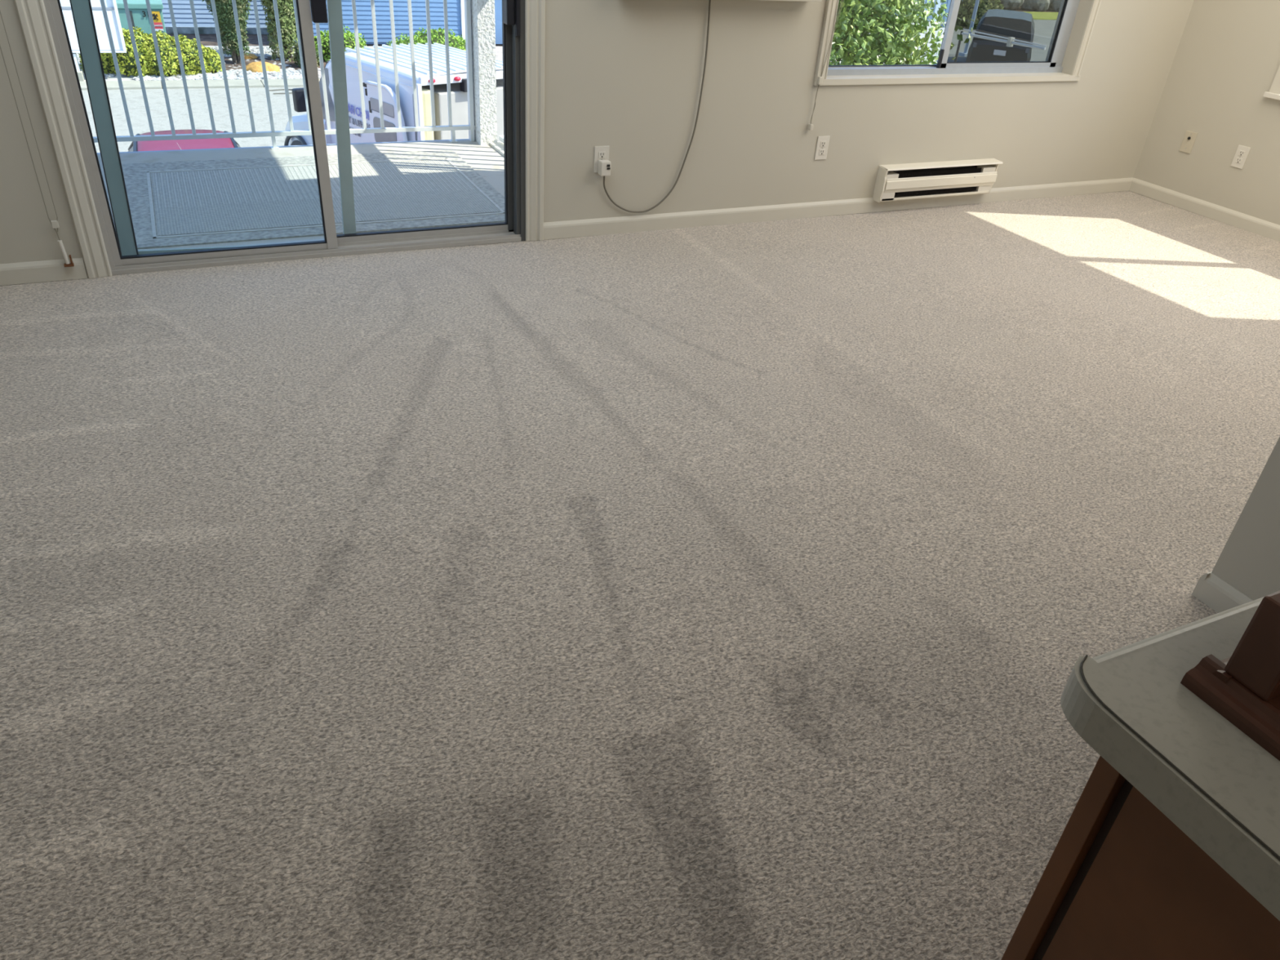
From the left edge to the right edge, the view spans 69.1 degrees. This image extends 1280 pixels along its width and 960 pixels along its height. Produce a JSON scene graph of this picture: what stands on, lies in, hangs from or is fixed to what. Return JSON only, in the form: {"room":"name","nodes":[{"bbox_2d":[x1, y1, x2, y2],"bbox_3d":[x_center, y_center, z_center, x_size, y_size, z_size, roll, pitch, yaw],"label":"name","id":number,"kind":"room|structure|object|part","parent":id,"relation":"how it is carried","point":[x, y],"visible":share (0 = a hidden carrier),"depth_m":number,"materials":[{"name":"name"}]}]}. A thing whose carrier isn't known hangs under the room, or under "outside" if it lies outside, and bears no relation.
{"room":"empty living room","nodes":[
{"label":"empty living room","id":0,"kind":"room"},
{"bbox_2d":[97,139,504,249],"bbox_3d":[-2.382,-1.311,4.701,4.420,0.200,2.010,-11,36,-23],"label":"deck","id":1,"kind":"object","parent":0,"point":[486,161],"visible":0.17,"depth_m":5.53,"materials":[{"name":"paint"}]},
{"bbox_2d":[97,138,468,154],"bbox_3d":[-2.934,-1.801,5.424,4.160,0.216,0.040,-11,36,-23],"label":"trim","id":2,"kind":"structure","parent":1,"relation":"attached to","point":[458,139],"depth_m":5.66,"materials":[{"name":"white"}]},
{"bbox_2d":[93,0,475,149],"bbox_3d":[-2.581,-2.403,5.149,3.400,1.130,0.055,-11,36,-23],"label":"balcony railing","id":3,"kind":"object","parent":1,"relation":"on","point":[471,127],"visible":0.75,"depth_m":5.48,"materials":[{"name":"white metal"}]},
{"bbox_3d":[-2.612,-1.999,5.407,3.400,0.024,0.035,-11,36,-23],"label":"rail","id":4,"kind":"part","parent":3,"relation":"part of","materials":[{"name":"grey metal"}]},
{"bbox_3d":[-1.069,-2.703,5.797,0.025,1.130,0.050,-11,36,-23],"label":"post","id":5,"kind":"part","parent":3,"relation":"part of","materials":[{"name":"white metal"}]},
{"bbox_2d":[121,150,505,248],"bbox_3d":[-1.724,-1.537,4.939,1.875,0.010,1.440,-11,36,-23],"label":"mat","id":6,"kind":"object","parent":1,"relation":"on","point":[206,202],"visible":0.83,"depth_m":4.83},
{"bbox_2d":[470,0,497,145],"bbox_3d":[-0.952,-3.179,5.504,0.110,2.660,0.210,-11,36,-23],"label":"column","id":7,"kind":"structure","parent":1,"relation":"on","point":[482,11],"depth_m":5.80,"materials":[{"name":"paint"}]},
{"bbox_2d":[489,142,503,155],"bbox_3d":[-0.464,-1.725,5.396,0.265,0.035,1.850,-11,36,-23],"label":"curb","id":8,"kind":"object","parent":1,"relation":"on","point":[499,146],"visible":0.07,"depth_m":5.96,"materials":[{"name":"grey concrete"}]},
{"bbox_2d":[498,135,503,142],"bbox_3d":[-0.469,-2.113,5.081,0.100,1.035,1.902,-11,36,-23],"label":"balcony railing","id":9,"kind":"object","parent":8,"relation":"on","point":[500,137],"visible":0.02,"depth_m":5.99,"materials":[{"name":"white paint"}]},
{"bbox_2d":[0,0,1194,276],"bbox_3d":[-0.228,-2.233,3.833,7.770,2.440,0.170,-11,36,-23],"label":"wall","id":10,"kind":"structure","parent":0,"point":[624,76],"depth_m":4.45,"materials":[{"name":"paint"}]},
{"bbox_2d":[0,10,74,266],"bbox_3d":[-2.146,-1.339,3.214,0.044,1.242,0.021,-11,36,-23],"label":"blind cord","id":11,"kind":"object","parent":10,"relation":"attached to","point":[55,224],"visible":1,"depth_m":3.40,"materials":[{"name":"paint"}]},
{"bbox_2d":[0,257,88,285],"bbox_3d":[-2.960,-0.657,3.241,1.805,0.078,0.013,-11,36,-23],"label":"baseboard","id":12,"kind":"structure","parent":10,"relation":"attached to","point":[11,273],"depth_m":3.53,"materials":[{"name":"paint"}]},
{"bbox_2d":[13,0,112,278],"bbox_3d":[-2.038,-1.689,3.054,0.083,2.133,0.019,-11,36,-23],"label":"trim","id":13,"kind":"structure","parent":10,"relation":"attached to","point":[33,16],"depth_m":3.33,"materials":[{"name":"paint"}]},
{"bbox_2d":[43,0,520,275],"bbox_3d":[-1.280,-1.859,3.486,1.687,2.050,0.180,-11,36,-23],"label":"door","id":14,"kind":"structure","parent":10,"relation":"in","point":[124,257],"depth_m":3.74,"materials":[{"name":"metal"}]},
{"bbox_3d":[-2.036,-1.712,3.167,0.016,2.050,0.169,-11,36,-23],"label":"frame","id":15,"kind":"part","parent":14,"relation":"part of","materials":[{"name":"metal"}]},
{"bbox_3d":[-1.630,-1.751,3.294,0.772,1.910,0.004,-11,36,-23],"label":"glass pane","id":16,"kind":"part","parent":14,"relation":"part of","materials":[{"name":"clear glass"}]},
{"bbox_3d":[-1.571,-1.813,3.406,0.813,1.982,0.016,-9,35,-24],"label":"screen frame","id":17,"kind":"part","parent":14,"relation":"part of","materials":[{"name":"metal"}]},
{"bbox_3d":[-1.201,-1.866,3.437,0.054,0.315,0.034,-11,36,-23],"label":"pull handle","id":18,"kind":"part","parent":14,"relation":"part of","materials":[{"name":"black plastic"}]},
{"bbox_3d":[-0.529,-2.007,3.738,0.034,0.315,0.057,-11,36,-23],"label":"pull handle","id":19,"kind":"part","parent":14,"relation":"part of","materials":[{"name":"black plastic"}]},
{"bbox_3d":[-0.492,-1.972,3.743,0.019,0.335,0.013,-11,36,-23],"label":"lock plate","id":20,"kind":"part","parent":14,"relation":"part of","materials":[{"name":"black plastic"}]},
{"bbox_2d":[519,0,525,240],"bbox_3d":[-0.512,-2.014,3.820,0.022,2.050,0.173,-11,36,-23],"label":"trim","id":21,"kind":"structure","parent":10,"relation":"attached to","point":[522,38],"depth_m":4.04,"materials":[{"name":"metal"}]},
{"bbox_2d":[524,0,545,240],"bbox_3d":[-0.422,-2.011,3.749,0.083,2.133,0.019,-11,36,-23],"label":"trim","id":22,"kind":"structure","parent":10,"relation":"attached to","point":[535,10],"depth_m":4.02,"materials":[{"name":"paint"}]},
{"bbox_2d":[593,146,609,172],"bbox_3d":[-0.176,-1.471,4.263,0.072,0.116,0.008,-11,36,-23],"label":"wall outlet","id":23,"kind":"object","parent":10,"relation":"attached to","point":[601,153],"visible":0.77,"depth_m":4.25,"materials":[{"name":"white plastic"}]},
{"bbox_2d":[598,151,605,158],"bbox_3d":[-0.174,-1.487,4.252,0.034,0.028,0.004,-11,36,-23],"label":"receptacle","id":24,"kind":"object","parent":23,"relation":"attached to","point":[601,154],"depth_m":4.25,"materials":[{"name":"white plastic"}]},
{"bbox_2d":[763,0,822,1],"bbox_3d":[0.379,-2.272,3.961,0.980,0.393,0.112,-11,36,-23],"label":"air conditioner","id":25,"kind":"object","parent":10,"relation":"attached to","point":[763,0],"visible":1,"depth_m":4.18,"materials":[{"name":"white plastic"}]},
{"bbox_2d":[597,0,711,213],"bbox_3d":[0.063,-1.674,4.224,0.514,0.930,0.046,-11,36,-23],"label":"power cord","id":26,"kind":"object","parent":25,"relation":"hanging from","point":[604,166],"visible":1,"depth_m":4.28,"materials":[{"name":"gray rubber"},{"name":"white plastic"}]},
{"bbox_2d":[813,135,830,159],"bbox_3d":[0.929,-1.693,4.738,0.072,0.116,0.008,-11,36,-23],"label":"wall outlet","id":27,"kind":"object","parent":10,"relation":"attached to","point":[822,145],"visible":1,"depth_m":4.74,"materials":[{"name":"white plastic"}]},
{"bbox_2d":[818,149,825,155],"bbox_3d":[0.929,-1.675,4.747,0.034,0.028,0.004,-11,36,-23],"label":"receptacle","id":28,"kind":"object","parent":27,"relation":"attached to","point":[821,152],"depth_m":4.75,"materials":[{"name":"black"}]},
{"bbox_2d":[819,141,826,146],"bbox_3d":[0.931,-1.709,4.726,0.034,0.028,0.004,-11,36,-23],"label":"receptacle","id":29,"kind":"object","parent":27,"relation":"attached to","point":[822,144],"depth_m":4.72,"materials":[{"name":"white plastic"}]},
{"bbox_2d":[543,177,1133,239],"bbox_3d":[1.319,-1.508,5.081,3.926,0.078,0.013,-11,36,-23],"label":"baseboard","id":30,"kind":"structure","parent":10,"relation":"attached to","point":[632,224],"depth_m":4.86,"materials":[{"name":"paint"}]},
{"bbox_2d":[872,158,1003,202],"bbox_3d":[1.649,-1.654,5.126,0.811,0.182,0.076,-11,36,-23],"label":"wall heater","id":31,"kind":"object","parent":10,"relation":"attached to","point":[905,181],"visible":1,"depth_m":5.09,"materials":[{"name":"white metal"}]},
{"bbox_3d":[1.627,-1.667,5.151,0.787,0.176,0.006,-11,36,-23],"label":"plate","id":32,"kind":"part","parent":31,"relation":"part of","materials":[{"name":"white metal"}]},
{"bbox_3d":[1.659,-1.636,5.106,0.775,0.076,0.016,-11,36,-23],"label":"panel","id":33,"kind":"part","parent":31,"relation":"part of","materials":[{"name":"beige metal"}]},
{"bbox_2d":[879,158,1003,171],"bbox_3d":[1.656,-1.725,5.082,0.807,0.013,0.075,-11,36,-23],"label":"hood","id":34,"kind":"object","parent":31,"relation":"attached to","point":[987,163],"depth_m":5.08,"materials":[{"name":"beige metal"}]},
{"bbox_2d":[813,0,1102,85],"bbox_3d":[1.665,-2.592,4.626,1.788,1.125,0.159,-11,36,-23],"label":"window","id":35,"kind":"structure","parent":10,"relation":"in","point":[1050,69],"depth_m":4.90,"materials":[{"name":"paint"}]},
{"bbox_2d":[807,0,843,130],"bbox_3d":[0.904,-2.026,4.474,0.092,0.652,0.028,-11,36,-23],"label":"blind cord","id":36,"kind":"object","parent":35,"relation":"hanging from","point":[820,81],"visible":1,"depth_m":4.50,"materials":[{"name":"fabric"}]},
{"bbox_3d":[0.916,-2.402,4.239,0.066,1.125,0.019,-11,36,-23],"label":"casing","id":37,"kind":"part","parent":35,"relation":"part of","materials":[{"name":"paint"}]},
{"bbox_3d":[1.284,-2.557,4.516,0.770,1.055,0.020,-11,36,-23],"label":"sash","id":38,"kind":"part","parent":35,"relation":"part of","materials":[{"name":"metal"}]},
{"bbox_3d":[1.629,-2.133,4.922,1.788,0.029,0.154,-11,36,-23],"label":"sill","id":39,"kind":"part","parent":35,"relation":"part of","materials":[{"name":"paint"}]},
{"bbox_3d":[1.981,-2.684,4.780,0.830,1.037,0.022,-11,36,-23],"label":"sash","id":40,"kind":"part","parent":35,"relation":"part of","materials":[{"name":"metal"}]},
{"bbox_3d":[2.468,-2.721,4.899,0.046,1.100,0.019,-11,36,-23],"label":"casing","id":41,"kind":"part","parent":35,"relation":"part of","materials":[{"name":"paint"}]},
{"bbox_2d":[0,191,1279,959],"bbox_3d":[1.042,0.528,1.939,7.600,0.005,6.680,-11,36,-23],"label":"floor","id":42,"kind":"structure","parent":0,"point":[731,591],"depth_m":2.28,"materials":[{"name":"beige carpet"}]},
{"bbox_2d":[1000,755,1279,959],"bbox_3d":[1.162,0.839,0.657,1.130,0.872,1.442,-11,36,-23],"label":"base cabinet","id":43,"kind":"object","parent":42,"relation":"on","point":[1121,881],"visible":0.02,"depth_m":0.75,"materials":[{"name":"brown wood"}]},
{"bbox_2d":[1060,596,1279,920],"bbox_3d":[1.194,0.454,0.415,1.182,0.039,1.546,-11,36,-23],"label":"countertop","id":44,"kind":"structure","parent":43,"relation":"on","point":[1130,704],"depth_m":0.70,"materials":[{"name":"laminate"}]},
{"bbox_2d":[1180,591,1279,760],"bbox_3d":[0.609,0.209,0.602,0.188,0.099,0.411,-11,36,-23],"label":"wooden stand","id":45,"kind":"object","parent":44,"relation":"on","point":[1243,687],"visible":1,"depth_m":0.70,"materials":[{"name":"brown wood"}]},
{"bbox_3d":[0.530,0.141,0.769,0.176,0.023,0.024,-11,36,-23],"label":"moulding","id":46,"kind":"part","parent":45,"relation":"part of","materials":[{"name":"brown wood"}]},
{"bbox_3d":[0.532,0.256,0.590,0.024,0.023,0.411,-11,36,-23],"label":"moulding","id":47,"kind":"part","parent":45,"relation":"part of","materials":[{"name":"brown wood"}]},
{"bbox_3d":[0.618,0.244,0.619,0.170,0.024,0.393,-11,36,-23],"label":"board","id":48,"kind":"part","parent":45,"relation":"part of","materials":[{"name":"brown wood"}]},
{"bbox_2d":[1133,0,1279,225],"bbox_3d":[4.644,-1.181,2.770,0.170,2.440,6.620,-11,36,-23],"label":"wall","id":49,"kind":"structure","parent":0,"point":[1227,56],"depth_m":5.25,"materials":[{"name":"paint"}]},
{"bbox_2d":[1179,130,1197,153],"bbox_3d":[3.223,-1.987,5.465,0.013,0.116,0.072,-11,36,-23],"label":"cable jack","id":50,"kind":"object","parent":49,"relation":"attached to","point":[1189,138],"visible":1,"depth_m":5.46,"materials":[{"name":"beige plastic"}]},
{"bbox_2d":[1128,177,1279,241],"bbox_3d":[4.485,-0.172,3.370,0.013,0.078,6.620,-11,36,-23],"label":"baseboard","id":51,"kind":"structure","parent":49,"relation":"attached to","point":[1255,225],"depth_m":5.42,"materials":[{"name":"paint"}]},
{"bbox_2d":[1231,144,1250,168],"bbox_3d":[3.369,-1.812,5.213,0.008,0.116,0.072,-11,36,-23],"label":"wall outlet","id":52,"kind":"object","parent":49,"relation":"attached to","point":[1242,153],"visible":1,"depth_m":5.21,"materials":[{"name":"white plastic"}]},
{"bbox_2d":[1235,157,1242,164],"bbox_3d":[3.366,-1.795,5.223,0.004,0.028,0.034,-11,36,-23],"label":"receptacle","id":53,"kind":"object","parent":52,"relation":"attached to","point":[1237,160],"depth_m":5.22,"materials":[{"name":"white plastic"}]},
{"bbox_2d":[1238,150,1245,156],"bbox_3d":[3.369,-1.829,5.202,0.004,0.028,0.034,-11,36,-23],"label":"receptacle","id":54,"kind":"object","parent":52,"relation":"attached to","point":[1241,153],"depth_m":5.20,"materials":[{"name":"white plastic"}]},
{"bbox_2d":[1262,65,1279,100],"bbox_3d":[3.838,-2.161,4.048,0.120,1.260,1.775,-11,36,-23],"label":"window","id":55,"kind":"structure","parent":49,"relation":"in","point":[1274,91],"depth_m":4.97,"materials":[{"name":"metal"}]},
{"bbox_3d":[3.763,-1.647,4.383,0.060,0.025,1.735,-11,36,-23],"label":"sill","id":56,"kind":"part","parent":55,"relation":"part of","materials":[{"name":"white plastic"}]},
{"bbox_3d":[3.808,-2.161,4.021,0.016,1.235,1.760,-11,36,-23],"label":"casing","id":57,"kind":"part","parent":55,"relation":"part of","materials":[{"name":"paint"}]},
{"bbox_2d":[1195,436,1279,613],"bbox_3d":[1.945,-0.253,0.999,0.138,2.440,1.907,-11,36,-23],"label":"wall","id":58,"kind":"structure","parent":0,"point":[1249,561],"depth_m":2.20,"materials":[{"name":"paint"}]},
{"bbox_2d":[1191,571,1211,597],"bbox_3d":[1.467,0.248,2.354,0.148,0.078,0.013,-11,36,-23],"label":"baseboard","id":59,"kind":"structure","parent":58,"relation":"attached to","point":[1202,578],"depth_m":2.33,"materials":[{"name":"paint"}]},
{"label":"outside","id":60,"kind":"structure","parent":0,"visible":0},
{"bbox_2d":[161,5,1058,88],"bbox_3d":[-13.011,-30.731,54.649,150.000,0.240,115.810,-11,36,-23],"label":"ground","id":61,"kind":"structure","parent":60,"point":[205,39],"depth_m":25.64,"materials":[{"name":"concrete"}]},
{"bbox_2d":[80,78,319,89],"bbox_3d":[-7.422,-8.897,20.868,33.988,0.095,0.700,-11,36,-23],"label":"kerb","id":62,"kind":"object","parent":61,"relation":"on","point":[233,83],"visible":0.11,"depth_m":19.89,"materials":[{"name":"concrete"}]},
{"bbox_2d":[161,0,274,34],"bbox_3d":[-18.250,-14.869,24.243,15.200,5.115,5.080,-11,36,-23],"label":"house","id":63,"kind":"structure","parent":61,"relation":"on","point":[181,8],"depth_m":25.73,"materials":[{"name":"blue"}]},
{"bbox_2d":[294,0,502,44],"bbox_3d":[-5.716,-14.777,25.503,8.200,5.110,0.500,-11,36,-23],"label":"house","id":64,"kind":"structure","parent":61,"relation":"on","point":[455,8],"depth_m":26.04,"materials":[{"name":"blue"}]},
{"bbox_2d":[998,0,1024,10],"bbox_3d":[19.474,-25.159,48.823,1.599,0.986,1.395,-11,36,-23],"label":"boulder","id":65,"kind":"object","parent":61,"relation":"on","point":[1010,5],"visible":0.64,"depth_m":48.41,"materials":[{"name":"grey stone"}]},
{"bbox_2d":[1020,0,1049,11],"bbox_3d":[21.108,-25.508,49.620,1.341,1.274,1.461,27,39,31],"label":"boulder","id":66,"kind":"object","parent":61,"relation":"on","point":[1028,5],"visible":0.72,"depth_m":49.22,"materials":[{"name":"grey stone"}]},
{"bbox_2d":[1047,0,1062,11],"bbox_3d":[22.740,-25.853,50.299,1.630,1.416,1.305,-11,36,-23],"label":"boulder","id":67,"kind":"object","parent":61,"relation":"on","point":[1055,5],"visible":0.27,"depth_m":49.88,"materials":[{"name":"grey stone"}]},
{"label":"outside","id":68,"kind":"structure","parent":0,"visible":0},
{"bbox_2d":[1023,11,1058,19],"bbox_3d":[18.397,-22.865,45.719,11.000,0.050,2.800,-11,36,-23],"label":"lawn","id":69,"kind":"structure","parent":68,"point":[1036,15],"depth_m":46.45,"materials":[{"name":"green plant"}]},
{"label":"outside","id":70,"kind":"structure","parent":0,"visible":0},
{"bbox_2d":[861,19,1056,64],"bbox_3d":[20.476,-18.408,39.085,46.000,0.060,14.040,-11,36,-23],"label":"parking lot","id":71,"kind":"structure","parent":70,"point":[1043,28],"depth_m":36.51,"materials":[{"name":"grey asphalt"}]},
{"bbox_2d":[838,0,963,22],"bbox_3d":[11.046,-22.317,40.036,6.100,4.300,2.640,-11,36,-23],"label":"storage shed","id":72,"kind":"object","parent":71,"relation":"on","point":[937,6],"visible":0.04,"depth_m":40.60,"materials":[{"name":"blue metal"}]},
{"bbox_2d":[958,0,979,56],"bbox_3d":[11.288,-16.324,30.793,0.300,4.200,0.300,-11,36,-23],"label":"post","id":73,"kind":"object","parent":71,"relation":"on","point":[976,4],"visible":0.82,"depth_m":31.38,"materials":[{"name":"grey metal"}]},
{"bbox_3d":[11.157,-14.601,31.895,0.300,0.100,0.300,-11,36,-23],"label":"foot plate","id":74,"kind":"part","parent":73,"relation":"part of","materials":[{"name":"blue metal"}]},
{"bbox_2d":[955,0,1006,29],"bbox_3d":[14.417,-19.892,39.477,2.408,1.764,2.085,-11,36,-23],"label":"shrub","id":75,"kind":"object","parent":71,"relation":"on","point":[966,6],"visible":0.5,"depth_m":38.88,"materials":[{"name":"green plant"}]},
{"bbox_2d":[965,8,1034,62],"bbox_3d":[11.423,-13.830,29.279,1.800,1.646,4.440,14,34,15],"label":"parked car","id":76,"kind":"object","parent":71,"relation":"on","point":[1020,25],"visible":0.75,"depth_m":27.58,"materials":[{"name":"paint"}]},
{"bbox_3d":[10.668,-12.671,27.559,0.340,0.140,0.030,14,34,15],"label":"licence plate","id":77,"kind":"part","parent":76,"relation":"part of","materials":[{"name":"white metal"}]},
{"bbox_3d":[11.331,-14.033,28.753,1.700,0.750,3.350,14,34,15],"label":"cabin glass","id":78,"kind":"part","parent":76,"relation":"part of","materials":[{"name":"black glass"}]},
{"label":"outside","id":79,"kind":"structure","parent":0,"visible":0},
{"bbox_2d":[82,45,884,84],"bbox_3d":[-7.673,-10.459,23.302,36.000,0.070,4.750,-11,36,-23],"label":"planting bed","id":80,"kind":"object","parent":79,"point":[499,50],"depth_m":23.88,"materials":[{"name":"grey gravel"}]},
{"bbox_2d":[59,0,126,81],"bbox_3d":[-11.764,-9.200,19.053,2.050,1.900,0.430,-11,36,-23],"label":"tall cabinet","id":81,"kind":"object","parent":80,"relation":"on","point":[111,6],"visible":0.33,"depth_m":19.14,"materials":[{"name":"concrete"}]},
{"bbox_3d":[-11.613,-9.187,18.977,0.740,0.740,0.025,-11,36,-23],"label":"door panel","id":82,"kind":"part","parent":81,"relation":"part of","materials":[{"name":"white metal"}]},
{"bbox_3d":[-11.053,-9.299,19.218,0.380,0.740,0.025,-11,36,-23],"label":"door panel","id":83,"kind":"part","parent":81,"relation":"part of","materials":[{"name":"white metal"}]},
{"bbox_2d":[115,0,166,35],"bbox_3d":[-12.061,-10.919,22.410,1.180,1.140,0.980,-11,36,-23],"label":"box","id":84,"kind":"object","parent":80,"relation":"on","point":[138,11],"visible":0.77,"depth_m":21.96,"materials":[{"name":"teal metal"}]},
{"bbox_3d":[-12.028,-11.347,22.135,1.180,0.120,0.980,-11,36,-23],"label":"lid","id":85,"kind":"part","parent":84,"relation":"part of","materials":[{"name":"green ceramic"}]},
{"bbox_2d":[78,26,222,76],"bbox_3d":[-10.837,-9.418,20.566,2.981,1.127,1.807,-7,34,-18],"label":"hedge","id":86,"kind":"object","parent":80,"relation":"on","point":[126,62],"visible":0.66,"depth_m":20.17,"materials":[{"name":"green plant"}]},
{"bbox_2d":[75,45,321,81],"bbox_3d":[-10.963,-9.773,21.753,6.744,0.114,4.542,-11,36,-23],"label":"gravel stones","id":87,"kind":"object","parent":80,"relation":"on","point":[293,74],"visible":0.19,"depth_m":21.01},
{"bbox_2d":[245,61,279,72],"bbox_3d":[-8.790,-9.507,21.614,0.822,0.408,0.694,-11,36,-23],"label":"rock","id":88,"kind":"object","parent":80,"relation":"on","point":[256,66],"visible":0.51,"depth_m":21.41,"materials":[{"name":"stone"}]},
{"bbox_2d":[223,56,326,70],"bbox_3d":[-8.729,-10.117,22.571,3.000,0.045,1.700,-11,36,-23],"label":"mulch bed","id":89,"kind":"object","parent":80,"relation":"on","point":[228,62],"visible":0.21,"depth_m":22.41,"materials":[{"name":"soil"}]},
{"bbox_2d":[202,0,252,63],"bbox_3d":[-9.486,-11.181,21.359,1.322,3.049,1.291,-11,36,-23],"label":"cedar","id":90,"kind":"object","parent":89,"relation":"on","point":[224,11],"visible":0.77,"depth_m":21.53,"materials":[{"name":"green plant"}]},
{"bbox_2d":[244,53,257,59],"bbox_3d":[-9.650,-10.350,22.758,0.561,0.196,0.373,-11,36,-23],"label":"rock","id":91,"kind":"object","parent":89,"relation":"on","point":[251,55],"visible":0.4,"depth_m":22.67,"materials":[{"name":"stone"}]},
{"bbox_2d":[259,0,297,62],"bbox_3d":[-8.647,-11.742,22.243,1.123,3.146,1.156,9,33,8],"label":"cypress","id":92,"kind":"object","parent":89,"relation":"on","point":[285,7],"visible":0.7,"depth_m":22.46,"materials":[{"name":"green plant"}]},
{"bbox_2d":[293,43,319,67],"bbox_3d":[-7.982,-10.129,22.247,0.618,0.823,0.694,-11,36,-23],"label":"shrub","id":93,"kind":"object","parent":89,"relation":"on","point":[296,54],"visible":0.3,"depth_m":22.13,"materials":[{"name":"green plant"}]},
{"bbox_2d":[314,25,366,62],"bbox_3d":[-7.673,-10.825,23.513,1.676,1.266,1.627,-11,36,-23],"label":"round shrub","id":94,"kind":"object","parent":80,"relation":"on","point":[348,38],"visible":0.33,"depth_m":23.06,"materials":[{"name":"green plant"}]},
{"bbox_2d":[386,26,466,50],"bbox_3d":[-5.517,-11.280,24.450,2.522,1.221,1.746,-11,36,-23],"label":"round shrub","id":95,"kind":"object","parent":80,"relation":"on","point":[438,37],"visible":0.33,"depth_m":24.10,"materials":[{"name":"green plant"}]},
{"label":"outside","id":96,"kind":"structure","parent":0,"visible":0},
{"bbox_2d":[81,86,306,152],"bbox_3d":[3.017,-5.165,16.331,100.000,0.060,18.740,-11,36,-23],"label":"street","id":97,"kind":"structure","parent":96,"point":[134,97],"depth_m":17.94,"materials":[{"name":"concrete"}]},
{"bbox_2d":[128,129,240,151],"bbox_3d":[-4.981,-3.147,10.438,1.780,1.862,4.950,-11,36,-23],"label":"parked car","id":98,"kind":"object","parent":97,"relation":"on","point":[220,143],"visible":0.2,"depth_m":10.40,"materials":[{"name":"paint"}]},
{"bbox_3d":[-5.519,-3.398,10.166,0.188,0.386,3.269,-11,36,-23],"label":"roof trim","id":99,"kind":"part","parent":98,"relation":"part of","materials":[{"name":"black plastic"}]},
{"bbox_3d":[-4.994,-3.428,10.338,1.600,0.500,3.100,-11,36,-23],"label":"cabin glass","id":100,"kind":"part","parent":98,"relation":"part of","materials":[{"name":"glass"}]},
{"bbox_3d":[-4.530,-3.595,10.591,0.188,0.386,3.269,-11,36,-23],"label":"roof trim","id":101,"kind":"part","parent":98,"relation":"part of","materials":[{"name":"black plastic"}]},
{"bbox_2d":[269,88,292,93],"bbox_3d":[-7.633,-8.342,19.948,0.563,0.023,0.419,-17,38,-29],"label":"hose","id":102,"kind":"object","parent":97,"relation":"on","point":[277,89],"visible":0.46,"depth_m":19.97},
{"bbox_2d":[284,42,503,146],"bbox_3d":[-3.534,-5.003,13.222,2.170,2.168,4.290,-25,43,-37],"label":"truck","id":103,"kind":"object","parent":97,"relation":"on","point":[458,72],"visible":0.4,"depth_m":11.78,"materials":[{"name":"paint"}]},
{"bbox_2d":[292,87,306,112],"bbox_3d":[-4.621,-5.263,12.860,0.342,0.300,0.184,-11,36,-23],"label":"mirror","id":104,"kind":"object","parent":103,"relation":"on","point":[298,94],"depth_m":12.76,"materials":[{"name":"black plastic"}]},
{"bbox_2d":[284,112,331,145],"bbox_3d":[-4.343,-5.389,14.242,1.850,0.920,1.650,-25,43,-37],"label":"hood","id":105,"kind":"object","parent":103,"relation":"attached to","point":[300,121],"depth_m":13.65,"materials":[{"name":"paint"}]},
{"bbox_3d":[-3.396,-5.151,11.776,0.020,0.015,2.150,-25,43,-37],"label":"drip rail","id":106,"kind":"part","parent":103,"relation":"part of","materials":[{"name":"metal"}]},
{"bbox_3d":[-3.232,-4.664,11.634,0.008,0.150,0.560,-25,42,-37],"label":"recess panel","id":107,"kind":"part","parent":103,"relation":"part of","materials":[{"name":"white metal"}]},
{"bbox_3d":[-3.178,-4.233,11.841,0.035,1.490,0.880,-25,42,-37],"label":"door","id":108,"kind":"part","parent":103,"relation":"part of","materials":[{"name":"paint"}]},
{"bbox_3d":[-2.792,-4.230,11.724,0.150,1.380,0.530,-25,43,-37],"label":"water tank","id":109,"kind":"part","parent":103,"relation":"part of","materials":[{"name":"yellow plastic"}]},
{"bbox_2d":[453,76,461,80],"bbox_3d":[-2.238,-4.914,11.380,0.100,0.056,0.057,-25,43,-37],"label":"marker lamp","id":110,"kind":"object","parent":103,"relation":"attached to","point":[455,78],"depth_m":11.36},
{"bbox_2d":[828,0,973,65],"bbox_3d":[1.615,-2.915,8.106,2.098,4.834,1.717,-17,38,-29],"label":"leafy tree","id":111,"kind":"object","parent":97,"relation":"on","point":[856,18],"visible":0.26,"depth_m":7.32,"materials":[{"name":"green plant"}]},
{"bbox_2d":[954,28,1046,62],"bbox_3d":[9.489,-11.042,24.818,0.158,1.518,2.556,-20,40,-32],"label":"barrier arm","id":112,"kind":"object","parent":97,"relation":"on","point":[1011,41],"visible":0.84,"depth_m":24.43,"materials":[{"name":"white metal"}]},
{"bbox_3d":[8.702,-11.576,25.622,0.069,1.450,0.069,-11,36,-23],"label":"post","id":113,"kind":"part","parent":112,"relation":"part of","materials":[{"name":"metal"}]}
]}

